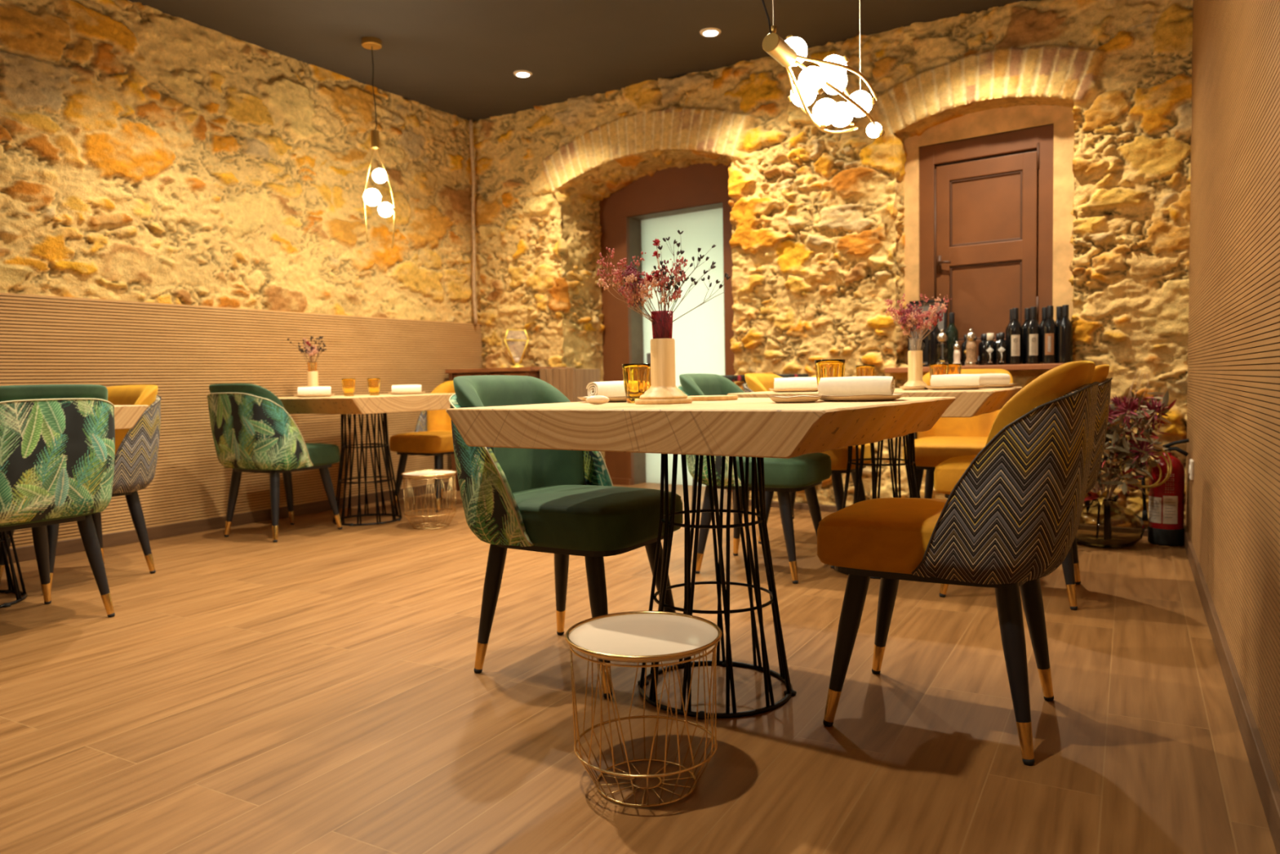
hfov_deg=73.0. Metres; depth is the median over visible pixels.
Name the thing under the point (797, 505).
trim
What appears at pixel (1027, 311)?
wine bottle
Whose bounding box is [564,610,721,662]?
tray
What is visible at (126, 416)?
dining table
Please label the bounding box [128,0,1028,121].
ceiling
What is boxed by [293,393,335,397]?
dinner plate
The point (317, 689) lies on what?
floor
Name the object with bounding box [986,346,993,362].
print
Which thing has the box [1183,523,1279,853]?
baseboard
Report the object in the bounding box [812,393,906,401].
dinner plate
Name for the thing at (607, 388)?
rolled napkin
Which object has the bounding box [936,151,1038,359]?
door leaf
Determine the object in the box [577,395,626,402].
dinner plate
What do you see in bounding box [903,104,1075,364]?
door
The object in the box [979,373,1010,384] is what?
rolled napkin
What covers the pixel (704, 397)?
coaster
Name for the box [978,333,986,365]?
oil bottle
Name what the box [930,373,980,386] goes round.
rolled napkin
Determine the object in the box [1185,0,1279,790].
wall
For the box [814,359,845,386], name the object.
glass tumbler
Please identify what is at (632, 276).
bouquet
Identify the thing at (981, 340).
oil bottle
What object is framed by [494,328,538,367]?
lantern
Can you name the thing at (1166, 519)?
fire extinguisher
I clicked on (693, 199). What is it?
door
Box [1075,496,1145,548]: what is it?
glass vase
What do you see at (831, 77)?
globe pendant
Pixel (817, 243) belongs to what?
wall
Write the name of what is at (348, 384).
glass tumbler
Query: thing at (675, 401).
coaster
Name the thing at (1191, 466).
wall socket
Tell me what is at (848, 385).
rolled napkin
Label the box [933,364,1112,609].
dining chair
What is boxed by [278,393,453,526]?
dining table
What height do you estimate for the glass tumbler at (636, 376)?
0.105 m
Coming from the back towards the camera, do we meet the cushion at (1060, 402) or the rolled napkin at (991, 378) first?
the rolled napkin at (991, 378)
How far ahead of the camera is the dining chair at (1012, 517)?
1.81 m
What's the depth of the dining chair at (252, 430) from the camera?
4.58 m
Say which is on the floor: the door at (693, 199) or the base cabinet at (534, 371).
the base cabinet at (534, 371)
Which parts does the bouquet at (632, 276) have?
flower stem, flower stem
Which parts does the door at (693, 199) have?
lock plate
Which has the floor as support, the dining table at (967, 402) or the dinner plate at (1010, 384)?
the dining table at (967, 402)
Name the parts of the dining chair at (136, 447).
leg, leg, leg, seat frame, leg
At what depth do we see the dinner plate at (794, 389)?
3.48 m
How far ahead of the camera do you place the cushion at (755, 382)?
4.31 m
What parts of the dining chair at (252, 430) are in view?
leg, leg, seat, seat frame, leg, leg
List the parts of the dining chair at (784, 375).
stool seat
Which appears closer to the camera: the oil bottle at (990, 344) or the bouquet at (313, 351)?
the oil bottle at (990, 344)
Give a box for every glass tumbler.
[341,377,355,395]
[366,377,380,395]
[622,363,650,403]
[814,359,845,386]
[855,364,875,376]
[928,363,949,377]
[948,363,961,374]
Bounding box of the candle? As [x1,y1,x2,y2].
[514,357,519,362]
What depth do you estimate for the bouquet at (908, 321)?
3.48 m
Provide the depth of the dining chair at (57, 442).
2.91 m
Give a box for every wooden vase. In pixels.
[306,371,318,386]
[640,310,687,399]
[902,350,928,388]
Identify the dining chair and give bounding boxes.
[0,384,115,617]
[0,384,161,593]
[206,383,342,542]
[389,380,455,512]
[448,374,683,697]
[676,373,831,583]
[691,374,755,514]
[742,373,871,543]
[747,373,809,519]
[817,360,1099,765]
[902,368,1016,498]
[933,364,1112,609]
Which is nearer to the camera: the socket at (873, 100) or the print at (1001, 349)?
the socket at (873, 100)
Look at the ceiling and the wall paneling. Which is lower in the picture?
the wall paneling
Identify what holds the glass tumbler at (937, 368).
on the dining table at (967, 402)
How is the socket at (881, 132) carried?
attached to the globe pendant at (831, 77)
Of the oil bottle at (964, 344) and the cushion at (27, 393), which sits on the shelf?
the oil bottle at (964, 344)
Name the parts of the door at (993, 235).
bolt rod, handle, panel moulding, frame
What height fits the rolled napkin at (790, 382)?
0.051 m
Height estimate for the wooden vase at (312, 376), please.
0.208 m
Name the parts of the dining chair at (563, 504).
leg, leg, seat frame, leg, seat, leg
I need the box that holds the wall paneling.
[0,292,483,548]
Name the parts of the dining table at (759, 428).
rod, rod, rod, rod, rod, rod, rod, rod, rod, rod, rod, rod, rod, rod, rod, rod, rod, rod, rod, rod, rod, rod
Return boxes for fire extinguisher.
[1141,438,1189,546]
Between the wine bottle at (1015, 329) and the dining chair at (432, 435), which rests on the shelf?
the wine bottle at (1015, 329)
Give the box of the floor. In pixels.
[0,482,1276,853]
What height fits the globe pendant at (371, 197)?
1.232 m
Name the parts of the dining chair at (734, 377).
stool leg, stool seat, stool leg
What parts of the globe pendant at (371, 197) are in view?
curved arm, globe bulb, cord, globe bulb, globe bulb, curved arm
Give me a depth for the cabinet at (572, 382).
6.02 m
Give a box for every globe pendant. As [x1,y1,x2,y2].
[361,36,395,248]
[761,0,884,137]
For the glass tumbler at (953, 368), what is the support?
on the dining table at (967, 402)
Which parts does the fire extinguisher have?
squeeze lever, carry handle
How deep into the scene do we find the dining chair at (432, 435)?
5.65 m
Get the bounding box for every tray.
[400,469,457,478]
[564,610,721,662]
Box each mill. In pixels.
[936,328,948,363]
[952,341,960,363]
[964,328,977,365]
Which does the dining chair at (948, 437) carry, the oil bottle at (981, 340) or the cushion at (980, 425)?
the cushion at (980, 425)
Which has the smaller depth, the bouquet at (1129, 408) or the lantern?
the bouquet at (1129, 408)
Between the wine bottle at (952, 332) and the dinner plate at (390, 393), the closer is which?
the wine bottle at (952, 332)
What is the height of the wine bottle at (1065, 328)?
0.297 m
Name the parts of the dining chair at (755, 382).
leg, leg, leg, seat, seat frame, leg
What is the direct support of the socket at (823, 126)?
attached to the globe pendant at (831, 77)
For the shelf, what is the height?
0.030 m
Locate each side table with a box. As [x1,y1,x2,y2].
[400,469,457,528]
[564,610,721,807]
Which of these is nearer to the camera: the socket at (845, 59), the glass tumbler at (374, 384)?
the socket at (845, 59)
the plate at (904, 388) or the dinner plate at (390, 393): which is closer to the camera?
the plate at (904, 388)
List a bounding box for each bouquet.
[287,336,326,371]
[596,230,729,322]
[884,293,951,350]
[1083,368,1176,505]
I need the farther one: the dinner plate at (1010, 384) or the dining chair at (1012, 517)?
the dinner plate at (1010, 384)
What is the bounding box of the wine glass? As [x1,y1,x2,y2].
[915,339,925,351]
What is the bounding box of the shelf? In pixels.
[884,363,1063,373]
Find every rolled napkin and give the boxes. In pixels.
[297,386,331,395]
[391,384,421,392]
[586,381,626,396]
[773,377,817,388]
[817,376,895,395]
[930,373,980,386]
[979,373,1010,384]
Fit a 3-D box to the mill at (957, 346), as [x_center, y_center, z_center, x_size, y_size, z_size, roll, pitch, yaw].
[1.733,-0.401,4.730,0.047,0.136,0.047,1,4,36]
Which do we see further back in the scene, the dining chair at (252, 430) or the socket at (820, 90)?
the dining chair at (252, 430)
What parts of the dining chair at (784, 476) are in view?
leg, leg, seat frame, seat, leg, leg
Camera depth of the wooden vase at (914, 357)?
3.47 m
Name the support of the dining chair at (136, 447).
on the floor
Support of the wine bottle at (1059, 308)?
on the shelf
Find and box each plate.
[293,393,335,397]
[388,391,425,394]
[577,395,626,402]
[768,387,817,392]
[768,395,822,403]
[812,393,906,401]
[899,385,930,390]
[924,384,986,390]
[979,382,1019,387]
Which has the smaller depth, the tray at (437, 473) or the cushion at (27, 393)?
the cushion at (27, 393)
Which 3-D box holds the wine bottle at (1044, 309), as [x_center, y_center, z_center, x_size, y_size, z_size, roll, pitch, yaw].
[2.133,-0.481,4.558,0.070,0.297,0.070,-1,3,6]
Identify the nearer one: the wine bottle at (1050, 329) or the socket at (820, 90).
the socket at (820, 90)
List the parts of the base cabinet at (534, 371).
door, door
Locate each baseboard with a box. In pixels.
[7,480,452,564]
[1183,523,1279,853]
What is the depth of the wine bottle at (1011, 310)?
4.63 m
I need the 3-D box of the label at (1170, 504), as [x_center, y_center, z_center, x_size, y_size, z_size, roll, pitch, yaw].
[2.460,0.378,4.012,0.044,0.086,0.005,0,3,18]
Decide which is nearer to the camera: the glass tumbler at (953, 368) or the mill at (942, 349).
the glass tumbler at (953, 368)
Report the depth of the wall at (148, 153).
5.02 m
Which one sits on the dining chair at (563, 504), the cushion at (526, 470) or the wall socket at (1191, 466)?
the cushion at (526, 470)
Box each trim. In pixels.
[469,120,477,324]
[748,498,1147,536]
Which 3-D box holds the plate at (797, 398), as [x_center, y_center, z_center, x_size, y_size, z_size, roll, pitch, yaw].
[0.374,-0.068,2.086,0.126,0.017,0.126,1,4,30]
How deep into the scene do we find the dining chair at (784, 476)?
3.56 m
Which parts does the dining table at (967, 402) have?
rod, rod, rod, rod, rod, rod, rod, rod, rod, rod, rod, rod, rod, rod, rod, rod, rod, rod, rod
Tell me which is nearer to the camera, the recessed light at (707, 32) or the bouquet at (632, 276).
the bouquet at (632, 276)
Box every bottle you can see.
[922,315,928,361]
[927,313,940,366]
[945,312,958,363]
[961,334,966,365]
[977,339,982,365]
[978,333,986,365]
[984,333,995,364]
[995,332,1007,364]
[995,333,999,342]
[1005,309,1012,364]
[1008,307,1022,364]
[1022,307,1030,364]
[1026,306,1040,364]
[1039,306,1047,362]
[1042,305,1057,364]
[1055,306,1062,363]
[1057,304,1073,363]
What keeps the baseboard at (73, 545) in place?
attached to the wall at (148, 153)
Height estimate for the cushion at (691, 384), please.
0.397 m
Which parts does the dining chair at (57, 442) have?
leg, seat frame, seat, leg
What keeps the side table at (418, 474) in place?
on the floor
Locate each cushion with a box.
[0,384,107,401]
[106,384,157,453]
[208,383,284,408]
[426,380,455,431]
[453,374,584,493]
[679,373,744,395]
[744,373,782,391]
[916,368,1013,438]
[985,360,1095,445]
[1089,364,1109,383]
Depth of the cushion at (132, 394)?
3.88 m
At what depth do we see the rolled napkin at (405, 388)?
5.40 m
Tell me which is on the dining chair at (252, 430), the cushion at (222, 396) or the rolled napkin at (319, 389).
the cushion at (222, 396)
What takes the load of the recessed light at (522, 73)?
in the ceiling
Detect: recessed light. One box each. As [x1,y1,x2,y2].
[513,70,532,77]
[699,27,720,36]
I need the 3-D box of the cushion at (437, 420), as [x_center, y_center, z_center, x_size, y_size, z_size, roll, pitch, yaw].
[-1.244,-0.126,5.972,0.465,0.397,0.201,1,4,32]
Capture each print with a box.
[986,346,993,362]
[998,346,1004,362]
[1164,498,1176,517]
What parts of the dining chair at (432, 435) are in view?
leg, seat, seat frame, leg, leg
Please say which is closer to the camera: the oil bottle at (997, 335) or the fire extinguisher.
the fire extinguisher
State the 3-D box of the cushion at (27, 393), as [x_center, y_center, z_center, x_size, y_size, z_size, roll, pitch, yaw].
[-2.029,0.055,2.924,0.201,0.397,0.465,1,4,30]
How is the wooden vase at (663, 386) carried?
on the coaster at (675, 401)
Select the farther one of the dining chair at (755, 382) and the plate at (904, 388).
the dining chair at (755, 382)
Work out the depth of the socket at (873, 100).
2.57 m
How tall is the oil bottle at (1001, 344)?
0.171 m
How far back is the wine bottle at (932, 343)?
4.81 m
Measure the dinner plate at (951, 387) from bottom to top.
0.017 m
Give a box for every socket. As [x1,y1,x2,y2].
[787,95,791,102]
[816,86,824,94]
[819,123,826,128]
[842,55,848,62]
[870,97,875,104]
[878,129,884,136]
[1188,458,1194,479]
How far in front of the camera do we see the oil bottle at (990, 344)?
4.61 m
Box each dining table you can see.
[0,404,148,608]
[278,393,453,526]
[445,396,955,719]
[727,386,1022,578]
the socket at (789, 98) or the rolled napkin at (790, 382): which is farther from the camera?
the rolled napkin at (790, 382)
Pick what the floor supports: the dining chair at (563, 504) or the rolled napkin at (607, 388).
the dining chair at (563, 504)
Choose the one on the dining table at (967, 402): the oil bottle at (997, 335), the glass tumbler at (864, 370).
the glass tumbler at (864, 370)
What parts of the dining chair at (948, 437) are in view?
leg, seat frame, leg, seat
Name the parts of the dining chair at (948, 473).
seat, leg, leg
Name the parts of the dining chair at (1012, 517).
leg, seat, leg, seat frame, leg, leg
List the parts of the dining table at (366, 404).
rod, rod, rod, rod, rod, rod, rod, rod, rod, rod, rod, rod, rod, rod, rod, rod, rod, rod, rod, rod, rod, rod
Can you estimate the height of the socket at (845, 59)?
0.022 m
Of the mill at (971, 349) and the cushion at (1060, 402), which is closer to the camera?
the cushion at (1060, 402)
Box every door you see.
[599,163,735,492]
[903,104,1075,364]
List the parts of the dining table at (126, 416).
rod, rod, rod, rod, rod, rod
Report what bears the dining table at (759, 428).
on the floor
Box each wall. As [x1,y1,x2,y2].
[0,0,478,323]
[472,0,1192,528]
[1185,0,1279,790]
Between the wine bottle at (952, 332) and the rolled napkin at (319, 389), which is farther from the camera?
the rolled napkin at (319, 389)
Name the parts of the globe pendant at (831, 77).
cord, globe bulb, globe bulb, globe bulb, curved arm, curved arm, globe bulb, curved arm, globe bulb, globe bulb, curved arm, curved arm, globe bulb, globe bulb, globe bulb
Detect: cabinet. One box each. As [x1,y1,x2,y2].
[444,366,567,491]
[539,367,601,453]
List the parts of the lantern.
lantern frame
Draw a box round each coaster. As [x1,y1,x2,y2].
[635,397,692,404]
[687,395,737,400]
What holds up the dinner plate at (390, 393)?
on the dining table at (366, 404)
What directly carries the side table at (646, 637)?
on the floor
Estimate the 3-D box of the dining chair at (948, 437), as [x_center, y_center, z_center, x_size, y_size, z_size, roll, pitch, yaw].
[1.596,0.134,4.326,0.522,0.846,0.585,1,4,30]

